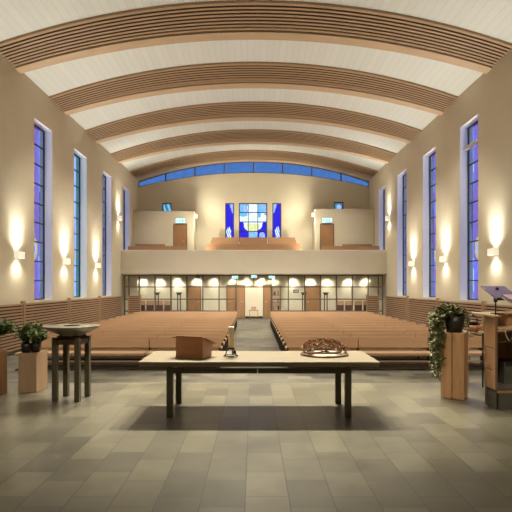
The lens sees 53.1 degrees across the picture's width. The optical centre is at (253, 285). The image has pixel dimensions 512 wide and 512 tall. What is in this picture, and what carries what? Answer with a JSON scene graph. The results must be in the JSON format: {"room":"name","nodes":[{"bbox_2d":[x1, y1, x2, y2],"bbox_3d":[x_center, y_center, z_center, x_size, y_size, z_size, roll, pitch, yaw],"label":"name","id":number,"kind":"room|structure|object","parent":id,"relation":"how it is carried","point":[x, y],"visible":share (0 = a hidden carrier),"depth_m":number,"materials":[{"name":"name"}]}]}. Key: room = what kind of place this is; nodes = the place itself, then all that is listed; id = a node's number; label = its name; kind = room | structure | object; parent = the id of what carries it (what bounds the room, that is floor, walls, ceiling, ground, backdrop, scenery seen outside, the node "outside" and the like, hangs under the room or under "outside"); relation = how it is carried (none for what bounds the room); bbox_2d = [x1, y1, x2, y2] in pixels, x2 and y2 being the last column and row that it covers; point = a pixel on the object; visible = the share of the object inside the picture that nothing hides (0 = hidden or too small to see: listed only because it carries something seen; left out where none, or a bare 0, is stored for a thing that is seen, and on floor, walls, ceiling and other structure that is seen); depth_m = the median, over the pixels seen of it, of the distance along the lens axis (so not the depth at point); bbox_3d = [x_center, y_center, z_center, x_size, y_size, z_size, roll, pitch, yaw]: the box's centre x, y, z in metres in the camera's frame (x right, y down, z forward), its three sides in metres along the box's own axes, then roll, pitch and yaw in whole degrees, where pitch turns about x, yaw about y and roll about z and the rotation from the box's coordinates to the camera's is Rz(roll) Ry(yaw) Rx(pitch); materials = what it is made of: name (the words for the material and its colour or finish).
{"room":"house of worship","nodes":[
{"label":"house of worship","id":0,"kind":"room"},
{"bbox_2d":[0,54,138,354],"bbox_3d":[-7.225,-2.425,12.700,0.450,8.750,37.400,0,0,0],"label":"wall","id":1,"kind":"structure","parent":0,"point":[22,101],"depth_m":17.80,"materials":[{"name":"paint"}]},
{"bbox_2d":[14,251,24,258],"bbox_3d":[-6.915,-0.910,15.100,0.170,0.200,0.360,0,0,0],"label":"wall lamp","id":2,"kind":"object","parent":1,"relation":"attached to","point":[17,254],"visible":1,"depth_m":14.93,"materials":[{"name":"beige"}]},
{"bbox_2d":[34,118,51,299],"bbox_3d":[-7.160,-2.455,17.065,0.310,5.850,1.470,0,0,0],"label":"window","id":3,"kind":"structure","parent":1,"relation":"in","point":[47,133],"depth_m":17.75,"materials":[{"name":"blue glass"}]},
{"bbox_2d":[74,148,86,297],"bbox_3d":[-7.160,-2.455,20.705,0.310,5.850,1.510,0,0,0],"label":"window","id":4,"kind":"structure","parent":1,"relation":"in","point":[80,254],"depth_m":21.45,"materials":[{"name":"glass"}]},
{"bbox_2d":[102,170,110,295],"bbox_3d":[-7.160,-2.455,24.450,0.310,5.850,1.500,0,0,0],"label":"window","id":5,"kind":"structure","parent":1,"relation":"in","point":[107,181],"depth_m":25.19,"materials":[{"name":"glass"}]},
{"bbox_2d":[123,186,129,249],"bbox_3d":[-7.160,-3.515,28.150,0.310,3.730,1.500,0,0,0],"label":"window","id":6,"kind":"structure","parent":1,"relation":"in","point":[126,195],"depth_m":28.89,"materials":[{"name":"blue glass"}]},
{"bbox_2d":[133,211,196,249],"bbox_3d":[-5.230,-2.950,30.350,3.540,2.800,1.300,0,0,0],"label":"wall","id":7,"kind":"structure","parent":0,"point":[149,227],"depth_m":29.70,"materials":[{"name":"paint"}]},
{"bbox_2d":[173,224,186,249],"bbox_3d":[-4.260,-2.580,29.649,0.800,2.060,0.102,0,0,0],"label":"door","id":8,"kind":"structure","parent":7,"relation":"in","point":[179,230],"depth_m":29.66,"materials":[{"name":"brown wood"}]},
{"bbox_2d":[7,318,481,382],"bbox_3d":[0.000,2.050,20.320,14.900,0.200,22.160,0,0,0],"label":"floor","id":9,"kind":"structure","parent":0,"point":[252,334],"depth_m":11.28,"materials":[{"name":"tile"}]},
{"bbox_2d":[0,304,22,351],"bbox_3d":[-6.825,1.195,13.215,0.110,1.510,3.750,0,0,0],"label":"slatted screen","id":10,"kind":"object","parent":9,"relation":"on","point":[12,312],"visible":0.56,"depth_m":14.43,"materials":[{"name":"brown wood"}]},
{"bbox_2d":[20,300,68,351],"bbox_3d":[-6.825,1.195,16.975,0.110,1.510,3.770,0,0,0],"label":"slatted screen","id":11,"kind":"object","parent":9,"relation":"on","point":[51,312],"visible":0.56,"depth_m":16.81,"materials":[{"name":"brown wood"}]},
{"bbox_2d":[67,298,99,323],"bbox_3d":[-6.825,1.195,20.730,0.110,1.510,3.740,0,0,0],"label":"slatted screen","id":12,"kind":"object","parent":9,"relation":"on","point":[81,311],"visible":0.67,"depth_m":20.57,"materials":[{"name":"brown wood"}]},
{"bbox_2d":[98,296,121,321],"bbox_3d":[-6.825,1.195,24.520,0.110,1.510,3.840,0,0,0],"label":"slatted screen","id":13,"kind":"object","parent":9,"relation":"on","point":[110,307],"visible":0.7,"depth_m":24.30,"materials":[{"name":"brown wood"}]},
{"bbox_2d":[15,337,220,370],"bbox_3d":[-3.150,1.585,12.170,4.700,0.731,0.780,0,0,0],"label":"pew","id":14,"kind":"object","parent":9,"relation":"on","point":[96,342],"visible":0.52,"depth_m":12.26,"materials":[{"name":"brown wood"}]},
{"bbox_2d":[41,348,218,348],"bbox_3d":[-3.150,1.500,12.450,4.660,0.020,0.220,0,0,0],"label":"shelf","id":15,"kind":"object","parent":14,"relation":"attached to","point":[41,348],"depth_m":12.34,"materials":[{"name":"brown wood"}]},
{"bbox_2d":[41,333,223,362],"bbox_3d":[-3.150,1.585,13.187,4.700,0.731,0.780,0,0,0],"label":"pew","id":16,"kind":"object","parent":9,"relation":"on","point":[149,335],"visible":0.32,"depth_m":13.29,"materials":[{"name":"brown wood"}]},
{"bbox_2d":[128,295,140,313],"bbox_3d":[-6.120,1.200,26.305,0.660,1.500,0.090,0,0,0],"label":"slatted screen","id":17,"kind":"object","parent":9,"relation":"on","point":[134,302],"visible":0.67,"depth_m":26.28,"materials":[{"name":"brown wood"}]},
{"bbox_2d":[59,330,225,356],"bbox_3d":[-3.150,1.585,14.204,4.700,0.731,0.780,0,0,0],"label":"pew","id":18,"kind":"object","parent":9,"relation":"on","point":[92,331],"visible":0.29,"depth_m":14.31,"materials":[{"name":"brown wood"}]},
{"bbox_2d":[146,301,153,309],"bbox_3d":[-6.020,1.400,29.590,0.440,1.100,0.420,0,0,0],"label":"chair","id":19,"kind":"object","parent":9,"relation":"on","point":[149,304],"visible":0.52,"depth_m":29.76,"materials":[{"name":"wood"}]},
{"bbox_2d":[94,327,226,350],"bbox_3d":[-3.150,1.585,15.221,4.700,0.731,0.780,0,0,0],"label":"pew","id":20,"kind":"object","parent":9,"relation":"on","point":[98,328],"visible":0.25,"depth_m":15.34,"materials":[{"name":"brown wood"}]},
{"bbox_2d":[92,322,229,325],"bbox_3d":[-3.150,1.585,17.255,4.700,0.731,0.780,0,0,0],"label":"pew","id":21,"kind":"object","parent":9,"relation":"on","point":[122,323],"visible":0.13,"depth_m":17.37,"materials":[{"name":"brown wood"}]},
{"bbox_2d":[99,324,228,346],"bbox_3d":[-3.150,1.585,16.238,4.700,0.731,0.780,0,0,0],"label":"pew","id":22,"kind":"object","parent":9,"relation":"on","point":[101,325],"visible":0.22,"depth_m":16.35,"materials":[{"name":"brown wood"}]},
{"bbox_2d":[101,320,231,325],"bbox_3d":[-3.150,1.585,18.272,4.700,0.731,0.780,0,0,0],"label":"pew","id":23,"kind":"object","parent":9,"relation":"on","point":[101,320],"visible":0.18,"depth_m":18.39,"materials":[{"name":"brown wood"}]},
{"bbox_2d":[109,318,232,325],"bbox_3d":[-3.150,1.585,19.289,4.700,0.731,0.780,0,0,0],"label":"pew","id":24,"kind":"object","parent":9,"relation":"on","point":[231,319],"visible":0.23,"depth_m":19.41,"materials":[{"name":"brown wood"}]},
{"bbox_2d":[116,317,233,325],"bbox_3d":[-3.150,1.585,20.306,4.700,0.731,0.780,0,0,0],"label":"pew","id":25,"kind":"object","parent":9,"relation":"on","point":[116,317],"visible":0.2,"depth_m":20.42,"materials":[{"name":"brown wood"}]},
{"bbox_2d":[122,315,234,332],"bbox_3d":[-3.150,1.585,21.323,4.700,0.731,0.780,0,0,0],"label":"pew","id":26,"kind":"object","parent":9,"relation":"on","point":[148,316],"visible":0.24,"depth_m":21.44,"materials":[{"name":"brown wood"}]},
{"bbox_2d":[128,314,235,329],"bbox_3d":[-3.150,1.585,22.340,4.700,0.731,0.780,0,0,0],"label":"pew","id":27,"kind":"object","parent":9,"relation":"on","point":[128,314],"visible":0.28,"depth_m":22.45,"materials":[{"name":"brown wood"}]},
{"bbox_2d":[134,313,235,314],"bbox_3d":[-3.150,1.585,23.357,4.700,0.731,0.780,0,0,0],"label":"pew","id":28,"kind":"object","parent":9,"relation":"on","point":[134,313],"visible":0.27,"depth_m":23.47,"materials":[{"name":"brown wood"}]},
{"bbox_2d":[139,311,236,327],"bbox_3d":[-3.150,1.585,24.374,4.700,0.731,0.780,0,0,0],"label":"pew","id":29,"kind":"object","parent":9,"relation":"on","point":[139,311],"visible":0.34,"depth_m":24.49,"materials":[{"name":"brown wood"}]},
{"bbox_2d":[272,285,280,309],"bbox_3d":[1.370,0.950,30.865,0.560,2.000,0.250,0,0,0],"label":"bookshelf","id":30,"kind":"object","parent":9,"relation":"on","point":[276,296],"visible":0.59,"depth_m":30.97,"materials":[{"name":"paint"}]},
{"bbox_2d":[270,311,368,326],"bbox_3d":[3.150,1.585,24.374,4.700,0.731,0.780,0,0,0],"label":"pew","id":31,"kind":"object","parent":9,"relation":"on","point":[270,311],"visible":0.27,"depth_m":24.49,"materials":[{"name":"brown wood"}]},
{"bbox_2d":[271,313,373,328],"bbox_3d":[3.150,1.585,23.357,4.700,0.731,0.780,0,0,0],"label":"pew","id":32,"kind":"object","parent":9,"relation":"on","point":[271,313],"visible":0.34,"depth_m":23.47,"materials":[{"name":"brown wood"}]},
{"bbox_2d":[272,314,378,330],"bbox_3d":[3.150,1.585,22.340,4.700,0.731,0.780,0,0,0],"label":"pew","id":33,"kind":"object","parent":9,"relation":"on","point":[272,314],"visible":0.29,"depth_m":22.45,"materials":[{"name":"brown wood"}]},
{"bbox_2d":[273,315,384,333],"bbox_3d":[3.150,1.585,21.323,4.700,0.731,0.780,0,0,0],"label":"pew","id":34,"kind":"object","parent":9,"relation":"on","point":[316,316],"visible":0.26,"depth_m":21.44,"materials":[{"name":"brown wood"}]},
{"bbox_2d":[274,317,391,335],"bbox_3d":[3.150,1.585,20.306,4.700,0.731,0.780,0,0,0],"label":"pew","id":35,"kind":"object","parent":9,"relation":"on","point":[274,317],"visible":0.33,"depth_m":20.42,"materials":[{"name":"brown wood"}]},
{"bbox_2d":[275,318,398,338],"bbox_3d":[3.150,1.585,19.289,4.700,0.731,0.780,0,0,0],"label":"pew","id":36,"kind":"object","parent":9,"relation":"on","point":[323,319],"visible":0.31,"depth_m":19.41,"materials":[{"name":"brown wood"}]},
{"bbox_2d":[337,301,343,312],"bbox_3d":[5.020,1.400,29.590,0.440,1.100,0.420,0,0,0],"label":"chair","id":37,"kind":"object","parent":9,"relation":"on","point":[340,304],"visible":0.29,"depth_m":29.75,"materials":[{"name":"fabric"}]},
{"bbox_2d":[276,320,406,341],"bbox_3d":[3.150,1.585,18.272,4.700,0.731,0.780,0,0,0],"label":"pew","id":38,"kind":"object","parent":9,"relation":"on","point":[327,321],"visible":0.27,"depth_m":18.39,"materials":[{"name":"brown wood"}]},
{"bbox_2d":[277,322,415,344],"bbox_3d":[3.150,1.585,17.255,4.700,0.731,0.780,0,0,0],"label":"pew","id":39,"kind":"object","parent":9,"relation":"on","point":[278,323],"visible":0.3,"depth_m":17.37,"materials":[{"name":"brown wood"}]},
{"bbox_2d":[278,324,425,348],"bbox_3d":[3.150,1.585,16.238,4.700,0.731,0.780,0,0,0],"label":"pew","id":40,"kind":"object","parent":9,"relation":"on","point":[280,325],"visible":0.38,"depth_m":16.35,"materials":[{"name":"brown wood"}]},
{"bbox_2d":[280,327,429,350],"bbox_3d":[3.150,1.585,15.221,4.700,0.731,0.780,0,0,0],"label":"pew","id":41,"kind":"object","parent":9,"relation":"on","point":[281,328],"visible":0.27,"depth_m":15.34,"materials":[{"name":"brown wood"}]},
{"bbox_2d":[354,301,361,309],"bbox_3d":[6.080,1.400,29.590,0.440,1.100,0.420,0,0,0],"label":"chair","id":42,"kind":"object","parent":9,"relation":"on","point":[358,304],"visible":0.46,"depth_m":29.75,"materials":[{"name":"wood"}]},
{"bbox_2d":[282,330,445,356],"bbox_3d":[3.150,1.585,14.204,4.700,0.731,0.780,0,0,0],"label":"pew","id":43,"kind":"object","parent":9,"relation":"on","point":[283,331],"visible":0.31,"depth_m":14.31,"materials":[{"name":"brown wood"}]},
{"bbox_2d":[366,295,378,313],"bbox_3d":[6.120,1.200,26.305,0.660,1.500,0.090,0,0,0],"label":"slatted screen","id":44,"kind":"object","parent":9,"relation":"on","point":[372,302],"visible":0.66,"depth_m":26.28,"materials":[{"name":"brown wood"}]},
{"bbox_2d":[284,333,473,362],"bbox_3d":[3.150,1.585,13.187,4.700,0.731,0.780,0,0,0],"label":"pew","id":45,"kind":"object","parent":9,"relation":"on","point":[286,335],"visible":0.37,"depth_m":13.29,"materials":[{"name":"brown wood"}]},
{"bbox_2d":[286,337,481,370],"bbox_3d":[3.150,1.585,12.170,4.700,0.731,0.780,0,0,0],"label":"pew","id":46,"kind":"object","parent":9,"relation":"on","point":[357,343],"visible":0.48,"depth_m":12.26,"materials":[{"name":"brown wood"}]},
{"bbox_2d":[289,348,479,348],"bbox_3d":[3.150,1.500,12.450,4.660,0.020,0.220,0,0,0],"label":"shelf","id":47,"kind":"object","parent":46,"relation":"attached to","point":[289,348],"depth_m":12.34,"materials":[{"name":"brown wood"}]},
{"bbox_2d":[385,296,408,321],"bbox_3d":[6.815,1.195,24.520,0.110,1.510,3.840,0,0,0],"label":"slatted screen","id":48,"kind":"object","parent":9,"relation":"on","point":[396,307],"visible":0.62,"depth_m":24.22,"materials":[{"name":"brown wood"}]},
{"bbox_2d":[408,298,439,326],"bbox_3d":[6.815,1.195,20.730,0.110,1.510,3.740,0,0,0],"label":"slatted screen","id":49,"kind":"object","parent":9,"relation":"on","point":[418,308],"visible":0.51,"depth_m":20.90,"materials":[{"name":"brown wood"}]},
{"bbox_2d":[438,300,486,336],"bbox_3d":[6.815,1.195,16.975,0.110,1.510,3.770,0,0,0],"label":"slatted screen","id":50,"kind":"object","parent":9,"relation":"on","point":[469,306],"visible":0.3,"depth_m":15.95,"materials":[{"name":"brown wood"}]},
{"bbox_2d":[484,304,511,311],"bbox_3d":[6.815,1.195,13.215,0.110,1.510,3.750,0,0,0],"label":"slatted screen","id":51,"kind":"object","parent":9,"relation":"on","point":[489,307],"visible":0.21,"depth_m":14.28,"materials":[{"name":"brown wood"}]},
{"bbox_2d":[138,164,368,315],"bbox_3d":[0.000,-2.920,31.175,14.000,9.740,0.350,0,0,0],"label":"wall","id":52,"kind":"structure","parent":0,"point":[299,196],"depth_m":31.00,"materials":[{"name":"paint"}]},
{"bbox_2d":[162,203,170,210],"bbox_3d":[-5.260,-4.690,31.100,0.560,0.680,0.070,0,0,0],"label":"window","id":53,"kind":"structure","parent":52,"relation":"in","point":[165,206],"depth_m":31.12,"materials":[{"name":"teal glass"}]},
{"bbox_2d":[188,288,200,309],"bbox_3d":[-3.600,0.960,30.949,0.840,1.980,0.102,0,0,0],"label":"door","id":54,"kind":"structure","parent":52,"relation":"in","point":[193,293],"depth_m":30.96,"materials":[{"name":"brown wood"}]},
{"bbox_2d":[225,203,233,236],"bbox_3d":[-1.460,-3.840,31.100,0.540,2.380,0.070,0,0,0],"label":"window","id":55,"kind":"structure","parent":52,"relation":"in","point":[229,216],"depth_m":31.12,"materials":[{"name":"blue glass"}]},
{"bbox_2d":[226,285,235,309],"bbox_3d":[-1.370,0.940,30.949,0.580,2.020,0.102,0,0,0],"label":"door","id":56,"kind":"structure","parent":52,"relation":"in","point":[230,292],"depth_m":30.96,"materials":[{"name":"brown wood"}]},
{"bbox_2d":[237,285,244,317],"bbox_3d":[-0.790,0.940,30.949,0.540,2.020,0.102,0,0,0],"label":"door","id":57,"kind":"structure","parent":52,"relation":"in","point":[240,291],"depth_m":30.96,"materials":[{"name":"brown wood"}]},
{"bbox_2d":[239,203,266,239],"bbox_3d":[-0.040,-3.840,31.100,1.720,2.380,0.074,0,0,0],"label":"window","id":58,"kind":"structure","parent":52,"relation":"in","point":[243,232],"depth_m":31.12,"materials":[{"name":"blue glass"}]},
{"bbox_2d":[138,162,368,186],"bbox_3d":[0.000,-6.775,31.140,14.000,1.590,0.120,0,0,0],"label":"window","id":59,"kind":"structure","parent":52,"relation":"in","point":[231,167],"depth_m":31.15,"materials":[{"name":"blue glass"}]},
{"bbox_2d":[263,285,270,317],"bbox_3d":[0.810,0.940,30.949,0.500,2.020,0.102,0,0,0],"label":"door","id":60,"kind":"structure","parent":52,"relation":"in","point":[266,291],"depth_m":30.96,"materials":[{"name":"brown wood"}]},
{"bbox_2d":[272,203,280,236],"bbox_3d":[1.400,-3.840,31.100,0.540,2.380,0.070,0,0,0],"label":"window","id":61,"kind":"structure","parent":52,"relation":"in","point":[276,216],"depth_m":31.12,"materials":[{"name":"blue glass"}]},
{"bbox_2d":[305,288,319,309],"bbox_3d":[3.550,0.960,30.949,0.940,1.980,0.102,0,0,0],"label":"door","id":62,"kind":"structure","parent":52,"relation":"in","point":[312,293],"depth_m":30.96,"materials":[{"name":"brown wood"}]},
{"bbox_2d":[124,275,382,314],"bbox_3d":[0.000,0.680,27.200,13.760,2.540,0.084,0,0,0],"label":"wall","id":63,"kind":"structure","parent":0,"point":[125,286],"depth_m":27.16,"materials":[{"name":"clear glass"}]},
{"bbox_2d":[126,274,380,274],"bbox_3d":[0.000,-1.090,29.065,14.000,0.920,3.870,0,0,0],"label":"floor","id":64,"kind":"structure","parent":0,"point":[126,274],"depth_m":28.05,"materials":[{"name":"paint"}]},
{"bbox_2d":[128,246,185,249],"bbox_3d":[-5.300,-1.546,27.809,3.200,1.293,0.658,0,0,0],"label":"bench","id":65,"kind":"object","parent":64,"relation":"on","point":[129,247],"visible":0.14,"depth_m":28.08,"materials":[{"name":"brown wood"}]},
{"bbox_2d":[205,244,236,249],"bbox_3d":[-1.888,-1.624,27.978,1.911,1.448,0.697,0,0,0],"label":"bench","id":66,"kind":"object","parent":64,"relation":"on","point":[209,246],"visible":0.16,"depth_m":28.24,"materials":[{"name":"brown wood"}]},
{"bbox_2d":[210,237,238,249],"bbox_3d":[-1.789,-2.196,29.659,1.818,1.293,0.658,0,0,0],"label":"bench","id":67,"kind":"object","parent":64,"relation":"on","point":[215,240],"visible":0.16,"depth_m":29.92,"materials":[{"name":"brown wood"}]},
{"bbox_2d":[239,237,266,243],"bbox_3d":[-0.025,-2.196,29.659,1.610,1.293,0.658,0,0,0],"label":"bench","id":68,"kind":"object","parent":64,"relation":"on","point":[243,240],"visible":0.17,"depth_m":29.92,"materials":[{"name":"brown wood"}]},
{"bbox_2d":[238,244,268,249],"bbox_3d":[-0.026,-1.624,27.978,1.707,1.448,0.697,0,0,0],"label":"bench","id":69,"kind":"object","parent":64,"relation":"on","point":[240,246],"visible":0.16,"depth_m":28.25,"materials":[{"name":"brown wood"}]},
{"bbox_2d":[268,237,296,249],"bbox_3d":[1.754,-2.196,29.659,1.848,1.293,0.658,0,0,0],"label":"bench","id":70,"kind":"object","parent":64,"relation":"on","point":[271,240],"visible":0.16,"depth_m":29.92,"materials":[{"name":"brown wood"}]},
{"bbox_2d":[270,244,301,249],"bbox_3d":[1.851,-1.624,27.978,1.943,1.448,0.697,0,0,0],"label":"bench","id":71,"kind":"object","parent":64,"relation":"on","point":[272,246],"visible":0.15,"depth_m":28.24,"materials":[{"name":"brown wood"}]},
{"bbox_2d":[321,246,379,249],"bbox_3d":[5.300,-1.546,27.809,3.200,1.293,0.658,0,0,0],"label":"bench","id":72,"kind":"object","parent":64,"relation":"on","point":[322,247],"visible":0.18,"depth_m":28.08,"materials":[{"name":"brown wood"}]},
{"bbox_2d":[121,250,386,273],"bbox_3d":[0.000,-1.262,27.040,14.000,1.265,0.180,0,0,0],"label":"wall","id":73,"kind":"structure","parent":0,"point":[132,261],"depth_m":26.95,"materials":[{"name":"paint"}]},
{"bbox_2d":[0,383,511,511],"bbox_3d":[0.000,1.950,1.620,14.900,0.400,15.240,0,0,0],"label":"floor","id":74,"kind":"structure","parent":0,"point":[226,447],"depth_m":5.41,"materials":[{"name":"tile"}]},
{"bbox_2d":[0,349,6,395],"bbox_3d":[-4.190,1.390,8.150,0.320,0.720,0.440,0,0,0],"label":"stand","id":75,"kind":"object","parent":74,"relation":"on","point":[3,352],"visible":1,"depth_m":8.25,"materials":[{"name":"brown wood"}]},
{"bbox_2d":[0,317,20,340],"bbox_3d":[-4.114,0.736,8.183,0.692,0.588,0.754,0,0,25],"label":"potted plant","id":76,"kind":"object","parent":75,"relation":"on","point":[5,328],"visible":1,"depth_m":8.16,"materials":[{"name":"plant"}]},
{"bbox_2d":[18,350,46,392],"bbox_3d":[-3.715,1.425,8.630,0.300,0.650,0.450,0,0,0],"label":"stand","id":77,"kind":"object","parent":74,"relation":"on","point":[32,366],"visible":0.88,"depth_m":8.40,"materials":[{"name":"brown wood"}]},
{"bbox_2d":[14,321,37,352],"bbox_3d":[-3.792,0.846,8.533,0.405,0.508,0.351,0,0,0],"label":"potted plant","id":78,"kind":"object","parent":77,"relation":"on","point":[25,346],"visible":0.87,"depth_m":8.46,"materials":[{"name":"plant"}]},
{"bbox_2d":[26,329,48,351],"bbox_3d":[-3.632,0.901,8.567,0.396,0.397,0.437,0,0,-42],"label":"potted plant","id":79,"kind":"object","parent":77,"relation":"on","point":[37,337],"visible":0.99,"depth_m":8.50,"materials":[{"name":"plant"}]},
{"bbox_2d":[31,321,48,349],"bbox_3d":[-3.692,0.839,8.783,0.334,0.522,0.266,0,0,10],"label":"plant pot","id":80,"kind":"object","parent":77,"relation":"on","point":[38,326],"visible":0.33,"depth_m":8.76,"materials":[{"name":"plant"}]},
{"bbox_2d":[42,324,99,401],"bbox_3d":[-2.825,1.181,7.950,0.856,1.138,0.856,0,0,5],"label":"baptismal font","id":81,"kind":"object","parent":74,"relation":"on","point":[69,334],"visible":1,"depth_m":7.77,"materials":[{"name":"brown wood"}]},
{"bbox_2d":[42,324,99,335],"bbox_3d":[-2.825,0.689,7.950,0.856,0.152,0.856,0,0,5],"label":"bowl","id":82,"kind":"object","parent":81,"relation":"on","point":[60,329],"depth_m":7.74,"materials":[{"name":"grey stone"}]},
{"bbox_2d":[138,351,379,417],"bbox_3d":[0.070,1.373,7.270,3.170,0.755,1.140,0,0,0],"label":"altar table","id":83,"kind":"object","parent":74,"relation":"on","point":[168,359],"visible":0.98,"depth_m":6.80,"materials":[{"name":"beige wood"}]},
{"bbox_2d":[172,336,216,358],"bbox_3d":[-0.836,0.843,7.215,0.540,0.305,0.350,0,0,20],"label":"book stand","id":84,"kind":"object","parent":83,"relation":"on","point":[196,347],"visible":1,"depth_m":7.06,"materials":[{"name":"brown wood"}]},
{"bbox_2d":[224,347,237,356],"bbox_3d":[-0.297,0.932,7.223,0.219,0.123,0.210,0,0,27],"label":"candle holder","id":85,"kind":"object","parent":83,"relation":"on","point":[234,352],"visible":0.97,"depth_m":7.17,"materials":[{"name":"black metal"}]},
{"bbox_2d":[228,326,233,347],"bbox_3d":[-0.315,0.719,7.220,0.085,0.316,0.085,0,0,0],"label":"candle","id":86,"kind":"object","parent":85,"relation":"on","point":[230,328],"visible":0.98,"depth_m":7.19,"materials":[{"name":"wax"}]},
{"bbox_2d":[300,350,348,357],"bbox_3d":[1.020,0.982,7.400,0.697,0.027,0.698,0,0,0],"label":"dish","id":87,"kind":"object","parent":83,"relation":"on","point":[342,354],"visible":0.79,"depth_m":7.27,"materials":[{"name":"white ceramic"}]},
{"bbox_2d":[301,338,347,353],"bbox_3d":[1.019,0.873,7.407,0.698,0.213,0.672,0,0,0],"label":"wreath","id":88,"kind":"object","parent":87,"relation":"on","point":[336,344],"visible":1,"depth_m":7.50,"materials":[{"name":"brown plant"}]},
{"bbox_2d":[440,331,467,399],"bbox_3d":[3.143,1.235,8.041,0.365,1.030,0.300,0,0,33],"label":"stand","id":89,"kind":"object","parent":74,"relation":"on","point":[454,377],"visible":0.79,"depth_m":7.90,"materials":[{"name":"brown wood"}]},
{"bbox_2d":[425,302,477,380],"bbox_3d":[3.133,0.884,8.087,0.794,1.266,0.616,0,0,9],"label":"potted plant","id":90,"kind":"object","parent":89,"relation":"on","point":[454,317],"visible":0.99,"depth_m":7.97,"materials":[{"name":"plant"}]},
{"bbox_2d":[463,331,483,386],"bbox_3d":[3.830,1.268,8.850,0.300,0.965,0.280,0,0,0],"label":"side table","id":91,"kind":"object","parent":74,"relation":"on","point":[471,332],"visible":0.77,"depth_m":8.84,"materials":[{"name":"brown wood"}]},
{"bbox_2d":[467,320,482,331],"bbox_3d":[3.824,0.690,8.847,0.259,0.189,0.276,0,0,0],"label":"flower bowl","id":92,"kind":"object","parent":91,"relation":"on","point":[473,325],"visible":0.94,"depth_m":8.78,"materials":[{"name":"orange ceramic"}]},
{"bbox_2d":[470,312,511,408],"bbox_3d":[4.360,1.083,7.770,1.940,1.335,1.079,0,0,0],"label":"lectern","id":93,"kind":"object","parent":74,"relation":"on","point":[497,348],"visible":0.99,"depth_m":7.49,"materials":[{"name":"brown wood"}]},
{"bbox_2d":[481,286,511,329],"bbox_3d":[3.640,0.318,7.539,0.360,0.634,0.534,0,0,0],"label":"music stand","id":94,"kind":"object","parent":93,"relation":"on","point":[496,292],"visible":0.7,"depth_m":7.58,"materials":[{"name":"grey metal"}]},
{"bbox_2d":[498,325,511,331],"bbox_3d":[4.352,0.637,7.720,1.793,0.045,0.840,0,0,0],"label":"shelf","id":95,"kind":"object","parent":93,"relation":"attached to","point":[501,328],"depth_m":7.61,"materials":[{"name":"brown wood"}]},
{"bbox_2d":[0,0,511,178],"bbox_3d":[0.000,-7.185,12.550,14.000,1.390,37.700,0,0,0],"label":"ceiling","id":96,"kind":"structure","parent":0,"point":[493,18],"depth_m":16.81,"materials":[{"name":"white paint"}]},
{"bbox_2d":[49,62,457,115],"bbox_3d":[0.000,-7.044,18.355,14.000,1.328,1.650,0,0,0],"label":"ceiling beam","id":97,"kind":"structure","parent":96,"relation":"attached to","point":[224,75],"depth_m":18.31,"materials":[{"name":"brown wood"}]},
{"bbox_2d":[86,101,421,143],"bbox_3d":[0.000,-7.044,22.135,14.000,1.328,1.650,0,0,0],"label":"ceiling beam","id":98,"kind":"structure","parent":96,"relation":"attached to","point":[252,110],"depth_m":22.11,"materials":[{"name":"brown wood"}]},
{"bbox_2d":[111,129,396,163],"bbox_3d":[0.000,-7.044,25.915,14.000,1.328,1.650,0,0,0],"label":"ceiling beam","id":99,"kind":"structure","parent":96,"relation":"attached to","point":[242,136],"depth_m":25.89,"materials":[{"name":"brown wood"}]},
{"bbox_2d":[130,150,377,178],"bbox_3d":[0.000,-7.044,29.695,14.000,1.328,1.650,0,0,0],"label":"ceiling beam","id":100,"kind":"structure","parent":96,"relation":"attached to","point":[233,155],"depth_m":29.66,"materials":[{"name":"brown wood"}]},
{"bbox_2d":[0,0,511,73],"bbox_3d":[0.000,-7.044,14.575,14.000,1.328,1.650,0,0,0],"label":"ceiling beam","id":101,"kind":"structure","parent":96,"relation":"attached to","point":[228,19],"depth_m":14.51,"materials":[{"name":"brown wood"}]},
{"bbox_2d":[313,209,373,249],"bbox_3d":[5.280,-3.010,30.350,3.440,2.920,1.300,0,0,0],"label":"wall","id":102,"kind":"structure","parent":0,"point":[351,226],"depth_m":29.70,"materials":[{"name":"paint"}]},
{"bbox_2d":[320,224,333,249],"bbox_3d":[4.250,-2.580,29.649,0.820,2.060,0.102,0,0,0],"label":"door","id":103,"kind":"structure","parent":102,"relation":"in","point":[326,230],"depth_m":29.66,"materials":[{"name":"brown wood"}]},
{"bbox_2d":[369,49,511,316],"bbox_3d":[7.225,-2.425,12.700,0.450,8.750,37.400,0,0,0],"label":"wall","id":104,"kind":"structure","parent":0,"point":[489,96],"depth_m":17.94,"materials":[{"name":"paint"}]},
{"bbox_2d":[379,186,384,249],"bbox_3d":[7.160,-3.515,27.975,0.310,3.730,1.450,0,0,0],"label":"window","id":105,"kind":"structure","parent":104,"relation":"in","point":[382,190],"depth_m":28.69,"materials":[{"name":"blue glass"}]},
{"bbox_2d":[397,169,406,295],"bbox_3d":[7.160,-2.455,24.210,0.310,5.850,1.520,0,0,0],"label":"window","id":106,"kind":"structure","parent":104,"relation":"in","point":[401,232],"depth_m":24.96,"materials":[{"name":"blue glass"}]},
{"bbox_2d":[423,146,435,297],"bbox_3d":[7.160,-2.455,20.445,0.310,5.850,1.510,0,0,0],"label":"window","id":107,"kind":"structure","parent":104,"relation":"in","point":[428,267],"depth_m":21.17,"materials":[{"name":"blue glass"}]},
{"bbox_2d":[460,114,477,299],"bbox_3d":[7.160,-2.455,16.680,0.310,5.850,1.440,0,0,0],"label":"window","id":108,"kind":"structure","parent":104,"relation":"in","point":[473,202],"depth_m":17.36,"materials":[{"name":"blue glass"}]},
{"bbox_2d":[487,248,498,255],"bbox_3d":[6.915,-0.980,14.780,0.170,0.200,0.360,0,0,0],"label":"wall lamp","id":109,"kind":"object","parent":104,"relation":"attached to","point":[493,251],"visible":1,"depth_m":14.64,"materials":[{"name":"white metal"}]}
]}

